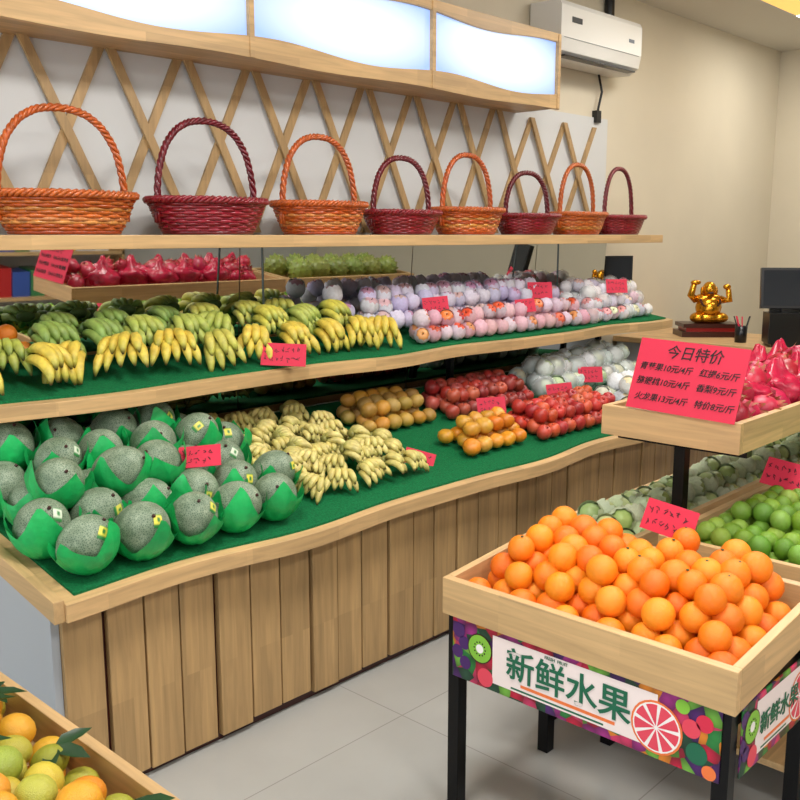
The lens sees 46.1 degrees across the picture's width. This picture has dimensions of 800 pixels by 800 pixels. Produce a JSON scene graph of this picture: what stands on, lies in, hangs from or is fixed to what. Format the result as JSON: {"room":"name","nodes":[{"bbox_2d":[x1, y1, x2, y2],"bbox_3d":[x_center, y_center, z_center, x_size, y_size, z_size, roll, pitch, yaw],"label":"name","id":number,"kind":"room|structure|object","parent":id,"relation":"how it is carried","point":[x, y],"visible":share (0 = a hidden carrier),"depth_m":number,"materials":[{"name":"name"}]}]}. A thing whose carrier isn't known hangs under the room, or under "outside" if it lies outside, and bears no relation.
{"room":"fruit shop","nodes":[
{"label":"fruit shop","id":0,"kind":"room"},
{"bbox_2d":[0,243,606,435],"bbox_3d":[-0.391,-0.325,4.188,0.054,0.710,4.830,9,14,42],"label":"mirror","id":1,"kind":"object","parent":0,"point":[33,283],"depth_m":3.97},
{"bbox_2d":[145,632,783,799],"bbox_3d":[1.720,1.171,2.578,5.900,0.100,10.160,9,14,42],"label":"floor","id":2,"kind":"structure","parent":0,"point":[381,732],"depth_m":2.83,"materials":[{"name":"tile"}]},
{"bbox_2d":[0,671,179,799],"bbox_3d":[-0.654,0.994,1.505,1.250,0.620,0.570,9,14,42],"label":"wooden crate","id":3,"kind":"object","parent":2,"relation":"on","point":[119,776],"visible":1,"depth_m":1.75,"materials":[{"name":"brown wood"}]},
{"bbox_2d":[0,681,174,799],"bbox_3d":[-0.655,0.680,1.455,1.238,0.162,0.547,9,14,42],"label":"mandarin","id":4,"kind":"object","parent":3,"relation":"on","point":[45,777],"visible":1,"depth_m":1.59,"materials":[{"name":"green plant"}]},
{"bbox_2d":[0,235,720,773],"bbox_3d":[-0.010,0.100,3.906,0.972,1.550,4.840,9,14,42],"label":"display shelf","id":5,"kind":"object","parent":2,"relation":"on","point":[174,653],"visible":0.48,"depth_m":3.10,"materials":[{"name":"brown wood"}]},
{"bbox_2d":[0,324,30,360],"bbox_3d":[-1.344,-0.174,2.994,0.128,0.122,0.329,9,14,42],"label":"orange","id":6,"kind":"object","parent":5,"relation":"on","point":[6,330],"visible":0.25,"depth_m":3.04,"materials":[{"name":"orange food"}]},
{"bbox_2d":[0,103,139,233],"bbox_3d":[-1.090,-0.744,3.033,0.511,0.412,0.354,-8,13,-39],"label":"wicker basket","id":7,"kind":"object","parent":5,"relation":"on","point":[23,210],"visible":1,"depth_m":2.92,"materials":[{"name":"orange wicker"}]},
{"bbox_2d":[0,402,303,574],"bbox_3d":[-0.801,0.219,2.957,0.800,0.351,1.029,9,14,42],"label":"melons","id":8,"kind":"object","parent":5,"relation":"on","point":[77,497],"visible":0.96,"depth_m":2.76,"materials":[{"name":"green plant"}]},
{"bbox_2d":[179,444,220,467],"bbox_3d":[-0.628,0.177,2.948,0.133,0.062,0.068,-1,10,-8],"label":"price card","id":9,"kind":"object","parent":8,"relation":"on","point":[203,455],"visible":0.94,"depth_m":2.95,"materials":[{"name":"red paper"}]},
{"bbox_2d":[0,298,401,395],"bbox_3d":[-0.748,-0.225,3.417,0.428,0.233,1.936,9,14,42],"label":"bananas","id":10,"kind":"object","parent":5,"relation":"on","point":[57,349],"visible":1,"depth_m":3.33,"materials":[{"name":"yellow food"}]},
{"bbox_2d":[142,117,269,234],"bbox_3d":[-0.706,-0.817,3.434,0.501,0.417,0.354,-9,13,-41],"label":"wicker basket","id":11,"kind":"object","parent":5,"relation":"on","point":[173,214],"visible":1,"depth_m":3.31,"materials":[{"name":"red wicker"}]},
{"bbox_2d":[261,343,306,366],"bbox_3d":[-0.430,-0.168,3.467,0.169,0.088,0.031,0,10,-3],"label":"price card","id":12,"kind":"object","parent":5,"relation":"attached to","point":[284,354],"visible":1,"depth_m":3.47,"materials":[{"name":"red paper"}]},
{"bbox_2d":[206,400,428,504],"bbox_3d":[-0.354,0.167,3.554,0.786,0.226,0.804,9,14,42],"label":"bananas","id":13,"kind":"object","parent":5,"relation":"in","point":[321,444],"visible":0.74,"depth_m":3.48,"materials":[{"name":"yellow food"}]},
{"bbox_2d":[268,133,368,234],"bbox_3d":[-0.329,-0.879,3.829,0.345,0.402,0.449,7,12,35],"label":"wicker basket","id":14,"kind":"object","parent":5,"relation":"on","point":[294,217],"visible":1,"depth_m":3.72,"materials":[{"name":"orange wicker"}]},
{"bbox_2d":[336,386,435,432],"bbox_3d":[-0.070,0.034,4.070,0.273,0.154,0.442,9,14,42],"label":"pile","id":15,"kind":"object","parent":5,"relation":"in","point":[381,407],"visible":0.98,"depth_m":4.00,"materials":[{"name":"orange food"}]},
{"bbox_2d":[363,155,442,234],"bbox_3d":[0.007,-0.914,4.185,0.323,0.347,0.424,9,14,42],"label":"wicker basket","id":16,"kind":"object","parent":5,"relation":"on","point":[378,221],"visible":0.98,"depth_m":4.08,"materials":[{"name":"red wicker"}]},
{"bbox_2d":[406,447,435,465],"bbox_3d":[0.074,0.231,3.656,0.132,0.089,0.045,1,10,6],"label":"price card","id":17,"kind":"object","parent":5,"relation":"on","point":[430,457],"visible":0.17,"depth_m":3.66,"materials":[{"name":"red paper"}]},
{"bbox_2d":[322,277,559,328],"bbox_3d":[0.272,-0.486,4.583,0.211,0.213,1.674,9,14,42],"label":"fruits","id":18,"kind":"object","parent":5,"relation":"on","point":[400,301],"visible":0.59,"depth_m":4.40,"materials":[{"name":"purple food"}]},
{"bbox_2d":[422,296,448,311],"bbox_3d":[0.164,-0.437,4.326,0.126,0.085,0.033,-1,10,-6],"label":"price card","id":19,"kind":"object","parent":18,"relation":"attached to","point":[439,303],"visible":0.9,"depth_m":4.33,"materials":[{"name":"red paper"}]},
{"bbox_2d":[527,282,552,297],"bbox_3d":[0.742,-0.582,4.981,0.130,0.084,0.036,-1,10,-4],"label":"price card","id":20,"kind":"object","parent":18,"relation":"attached to","point":[542,289],"visible":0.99,"depth_m":4.98,"materials":[{"name":"red paper"}]},
{"bbox_2d":[431,152,505,234],"bbox_3d":[0.323,-0.991,4.512,0.332,0.386,0.454,9,14,42],"label":"wicker basket","id":21,"kind":"object","parent":5,"relation":"on","point":[455,220],"visible":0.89,"depth_m":4.40,"materials":[{"name":"orange wicker"}]},
{"bbox_2d":[421,369,533,418],"bbox_3d":[0.379,-0.041,4.502,0.271,0.164,0.686,9,14,42],"label":"apples","id":22,"kind":"object","parent":5,"relation":"in","point":[454,397],"visible":0.88,"depth_m":4.39,"materials":[{"name":"red food"}]},
{"bbox_2d":[437,406,526,455],"bbox_3d":[0.363,0.122,3.963,0.218,0.146,0.432,9,14,42],"label":"persimmons","id":23,"kind":"object","parent":5,"relation":"in","point":[476,432],"visible":1,"depth_m":3.89,"materials":[{"name":"orange food"}]},
{"bbox_2d":[476,396,505,412],"bbox_3d":[0.412,0.027,4.228,0.133,0.080,0.033,-1,10,-5],"label":"price card","id":24,"kind":"object","parent":5,"relation":"attached to","point":[483,404],"visible":0.7,"depth_m":4.23,"materials":[{"name":"red paper"}]},
{"bbox_2d":[409,297,590,343],"bbox_3d":[0.525,-0.409,4.615,0.171,0.162,1.402,9,14,42],"label":"apples","id":25,"kind":"object","parent":5,"relation":"on","point":[500,317],"visible":0.98,"depth_m":4.50,"materials":[{"name":"pink food"}]},
{"bbox_2d":[515,298,535,311],"bbox_3d":[0.627,-0.472,4.698,0.106,0.074,0.029,-1,10,-6],"label":"price card","id":26,"kind":"object","parent":25,"relation":"attached to","point":[530,303],"visible":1,"depth_m":4.70,"materials":[{"name":"red paper"}]},
{"bbox_2d":[498,170,561,234],"bbox_3d":[0.658,-1.023,4.867,0.324,0.327,0.421,9,14,42],"label":"wicker basket","id":27,"kind":"object","parent":5,"relation":"on","point":[512,223],"visible":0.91,"depth_m":4.76,"materials":[{"name":"red wicker"}]},
{"bbox_2d":[546,382,571,394],"bbox_3d":[0.792,-0.041,4.660,0.137,0.090,0.035,-1,10,-6],"label":"price card","id":28,"kind":"object","parent":5,"relation":"on","point":[551,388],"visible":0.55,"depth_m":4.66,"materials":[{"name":"red paper"}]},
{"bbox_2d":[507,385,614,439],"bbox_3d":[0.777,0.046,4.400,0.277,0.161,0.718,9,14,42],"label":"apples","id":29,"kind":"object","parent":5,"relation":"on","point":[579,407],"visible":0.96,"depth_m":4.27,"materials":[{"name":"red food"}]},
{"bbox_2d":[508,340,635,395],"bbox_3d":[0.980,-0.189,5.168,0.324,0.245,1.051,9,14,42],"label":"pears","id":30,"kind":"object","parent":5,"relation":"on","point":[560,367],"visible":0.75,"depth_m":5.02,"materials":[{"name":"food"}]},
{"bbox_2d":[578,367,602,381],"bbox_3d":[1.013,-0.136,4.995,0.130,0.079,0.034,-1,10,-4],"label":"price card","id":31,"kind":"object","parent":30,"relation":"attached to","point":[591,374],"visible":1,"depth_m":5.00,"materials":[{"name":"red paper"}]},
{"bbox_2d":[549,162,608,234],"bbox_3d":[0.981,-1.114,5.200,0.329,0.391,0.437,9,14,42],"label":"wicker basket","id":32,"kind":"object","parent":5,"relation":"on","point":[571,222],"visible":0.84,"depth_m":5.09,"materials":[{"name":"orange wicker"}]},
{"bbox_2d":[558,277,652,322],"bbox_3d":[1.152,-0.592,5.430,0.397,0.254,0.730,9,14,42],"label":"peaches","id":33,"kind":"object","parent":5,"relation":"on","point":[592,295],"visible":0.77,"depth_m":5.29,"materials":[{"name":"white food"}]},
{"bbox_2d":[606,279,627,292],"bbox_3d":[1.221,-0.642,5.292,0.120,0.074,0.032,-1,10,-4],"label":"price card","id":34,"kind":"object","parent":33,"relation":"attached to","point":[612,285],"visible":1,"depth_m":5.29,"materials":[{"name":"red paper"}]},
{"bbox_2d":[594,370,633,400],"bbox_3d":[1.382,-0.088,5.050,0.301,0.202,0.978,9,14,42],"label":"melons","id":35,"kind":"object","parent":5,"relation":"in","point":[619,384],"visible":0.06,"depth_m":4.78,"materials":[{"name":"white food"}]},
{"bbox_2d":[599,167,647,234],"bbox_3d":[1.283,-1.170,5.514,0.324,0.392,0.410,6,11,30],"label":"wicker basket","id":36,"kind":"object","parent":5,"relation":"on","point":[614,224],"visible":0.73,"depth_m":5.41,"materials":[{"name":"red wicker"}]},
{"bbox_2d":[443,533,799,799],"bbox_3d":[0.567,0.787,2.411,0.795,0.715,0.485,9,14,42],"label":"display stand","id":37,"kind":"object","parent":2,"relation":"on","point":[682,709],"visible":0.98,"depth_m":2.15,"materials":[{"name":"brown wood"}]},
{"bbox_2d":[469,506,790,665],"bbox_3d":[0.569,0.449,2.343,0.744,0.211,0.454,9,14,42],"label":"pile","id":38,"kind":"object","parent":37,"relation":"on","point":[718,606],"visible":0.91,"depth_m":2.23,"materials":[{"name":"orange plant"}]},
{"bbox_2d":[639,497,699,537],"bbox_3d":[0.715,0.320,2.493,0.035,0.092,0.157,-10,14,-44],"label":"price card","id":39,"kind":"object","parent":38,"relation":"on","point":[660,517],"visible":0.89,"depth_m":2.50,"materials":[{"name":"red paper"}]},
{"bbox_2d":[554,436,799,772],"bbox_3d":[1.728,0.482,3.482,1.175,0.945,2.560,9,14,42],"label":"stand","id":40,"kind":"object","parent":2,"relation":"on","point":[774,758],"visible":0.06,"depth_m":2.86,"materials":[{"name":"brown wood"}]},
{"bbox_2d":[577,432,799,534],"bbox_3d":[1.400,0.256,3.738,0.254,0.151,2.486,9,14,42],"label":"melons","id":41,"kind":"object","parent":40,"relation":"on","point":[713,477],"visible":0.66,"depth_m":3.32,"materials":[{"name":"green food"}]},
{"bbox_2d":[601,399,799,455],"bbox_3d":[1.297,-0.010,3.291,0.440,0.090,1.500,9,14,42],"label":"tray","id":42,"kind":"object","parent":40,"relation":"on","point":[618,419],"visible":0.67,"depth_m":2.75,"materials":[{"name":"brown wood"}]},
{"bbox_2d":[626,337,751,424],"bbox_3d":[0.830,-0.060,2.722,0.346,0.214,0.075,9,14,42],"label":"price sign","id":43,"kind":"object","parent":42,"relation":"on","point":[694,380],"visible":1,"depth_m":2.71,"materials":[{"name":"red paper"}]},
{"bbox_2d":[735,338,799,421],"bbox_3d":[1.306,-0.085,3.263,0.433,0.208,1.396,9,14,42],"label":"pile","id":44,"kind":"object","parent":42,"relation":"on","point":[772,380],"visible":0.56,"depth_m":2.98,"materials":[{"name":"pink food"}]},
{"bbox_2d":[696,485,799,564],"bbox_3d":[1.884,0.279,3.325,0.737,0.160,2.425,9,14,42],"label":"apples","id":45,"kind":"object","parent":40,"relation":"on","point":[768,521],"visible":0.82,"depth_m":2.70,"materials":[{"name":"green food"}]},
{"bbox_2d":[760,457,799,489],"bbox_3d":[1.221,0.239,2.950,0.045,0.093,0.166,-9,14,-43],"label":"price card","id":46,"kind":"object","parent":45,"relation":"on","point":[786,474],"visible":1,"depth_m":2.97,"materials":[{"name":"red paper"}]},
{"bbox_2d":[613,328,788,361],"bbox_3d":[2.391,0.094,5.820,2.020,0.900,0.760,9,14,42],"label":"countertop","id":47,"kind":"structure","parent":2,"relation":"on","point":[632,341],"depth_m":6.04,"materials":[{"name":"brown wood"}]},
{"bbox_2d":[673,280,739,337],"bbox_3d":[2.011,-0.602,6.132,0.380,0.363,0.240,0,10,2],"label":"statue","id":48,"kind":"object","parent":47,"relation":"on","point":[708,320],"visible":1,"depth_m":6.07,"materials":[{"name":"gold metal"}]},
{"bbox_2d":[734,316,750,342],"bbox_3d":[2.094,-0.435,5.763,0.083,0.161,0.080,9,14,42],"label":"pen cup","id":49,"kind":"object","parent":47,"relation":"on","point":[740,330],"visible":1,"depth_m":5.74,"materials":[{"name":"black plastic"}]},
{"bbox_2d":[759,268,799,347],"bbox_3d":[2.309,-0.548,5.546,0.340,0.459,0.190,1,10,8],"label":"terminal","id":50,"kind":"object","parent":47,"relation":"on","point":[779,287],"visible":0.94,"depth_m":5.55,"materials":[{"name":"black plastic"}]},
{"bbox_2d":[237,0,780,411],"bbox_3d":[-0.390,-0.700,4.268,0.100,3.000,10.160,9,14,42],"label":"wall","id":51,"kind":"structure","parent":0,"point":[693,129],"depth_m":6.64,"materials":[{"name":"paint"}]},
{"bbox_2d":[0,0,561,112],"bbox_3d":[-0.651,-1.469,3.545,0.285,0.386,4.040,9,14,42],"label":"sign lightbox","id":52,"kind":"object","parent":51,"relation":"attached to","point":[436,50],"visible":1,"depth_m":3.82,"materials":[{"name":"brown wood"}]},
{"bbox_2d":[0,32,607,234],"bbox_3d":[-0.452,-1.045,4.037,0.040,0.760,5.069,9,14,42],"label":"lattice wall panel","id":53,"kind":"object","parent":51,"relation":"attached to","point":[138,99],"visible":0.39,"depth_m":3.89,"materials":[{"name":"grey"}]},
{"bbox_2d":[530,0,641,77],"bbox_3d":[1.073,-2.152,5.354,0.218,0.495,0.850,9,14,42],"label":"air conditioner","id":54,"kind":"object","parent":51,"relation":"attached to","point":[593,41],"visible":0.91,"depth_m":5.26,"materials":[{"name":"white plastic"}]},
{"bbox_2d":[592,75,602,122],"bbox_3d":[1.197,-1.820,5.671,0.046,0.282,0.050,9,14,42],"label":"plug","id":55,"kind":"object","parent":51,"relation":"attached to","point":[596,114],"visible":1,"depth_m":5.67,"materials":[{"name":"black plastic"}]},
{"bbox_2d":[603,256,632,280],"bbox_3d":[1.379,-0.788,5.957,0.119,0.250,0.185,9,14,42],"label":"monitor","id":56,"kind":"object","parent":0,"point":[617,267],"depth_m":5.94,"materials":[{"name":"black plastic"}]},
{"bbox_2d":[637,0,799,51],"bbox_3d":[1.720,-1.882,2.041,5.900,0.100,10.160,9,14,42],"label":"ceiling","id":57,"kind":"structure","parent":0,"point":[755,21],"depth_m":6.39,"materials":[{"name":"beige paint"}]},
{"bbox_2d":[757,0,799,17],"bbox_3d":[2.546,-2.456,5.643,0.780,0.014,1.680,9,14,42],"label":"ceiling light","id":58,"kind":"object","parent":57,"relation":"attached to","point":[790,7],"depth_m":5.96,"materials":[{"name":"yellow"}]},
{"bbox_2d":[764,49,799,310],"bbox_3d":[5.207,-0.983,5.881,5.800,3.000,0.100,9,14,42],"label":"wall","id":59,"kind":"structure","parent":0,"point":[784,226],"depth_m":7.63,"materials":[{"name":"paint"}]}
]}

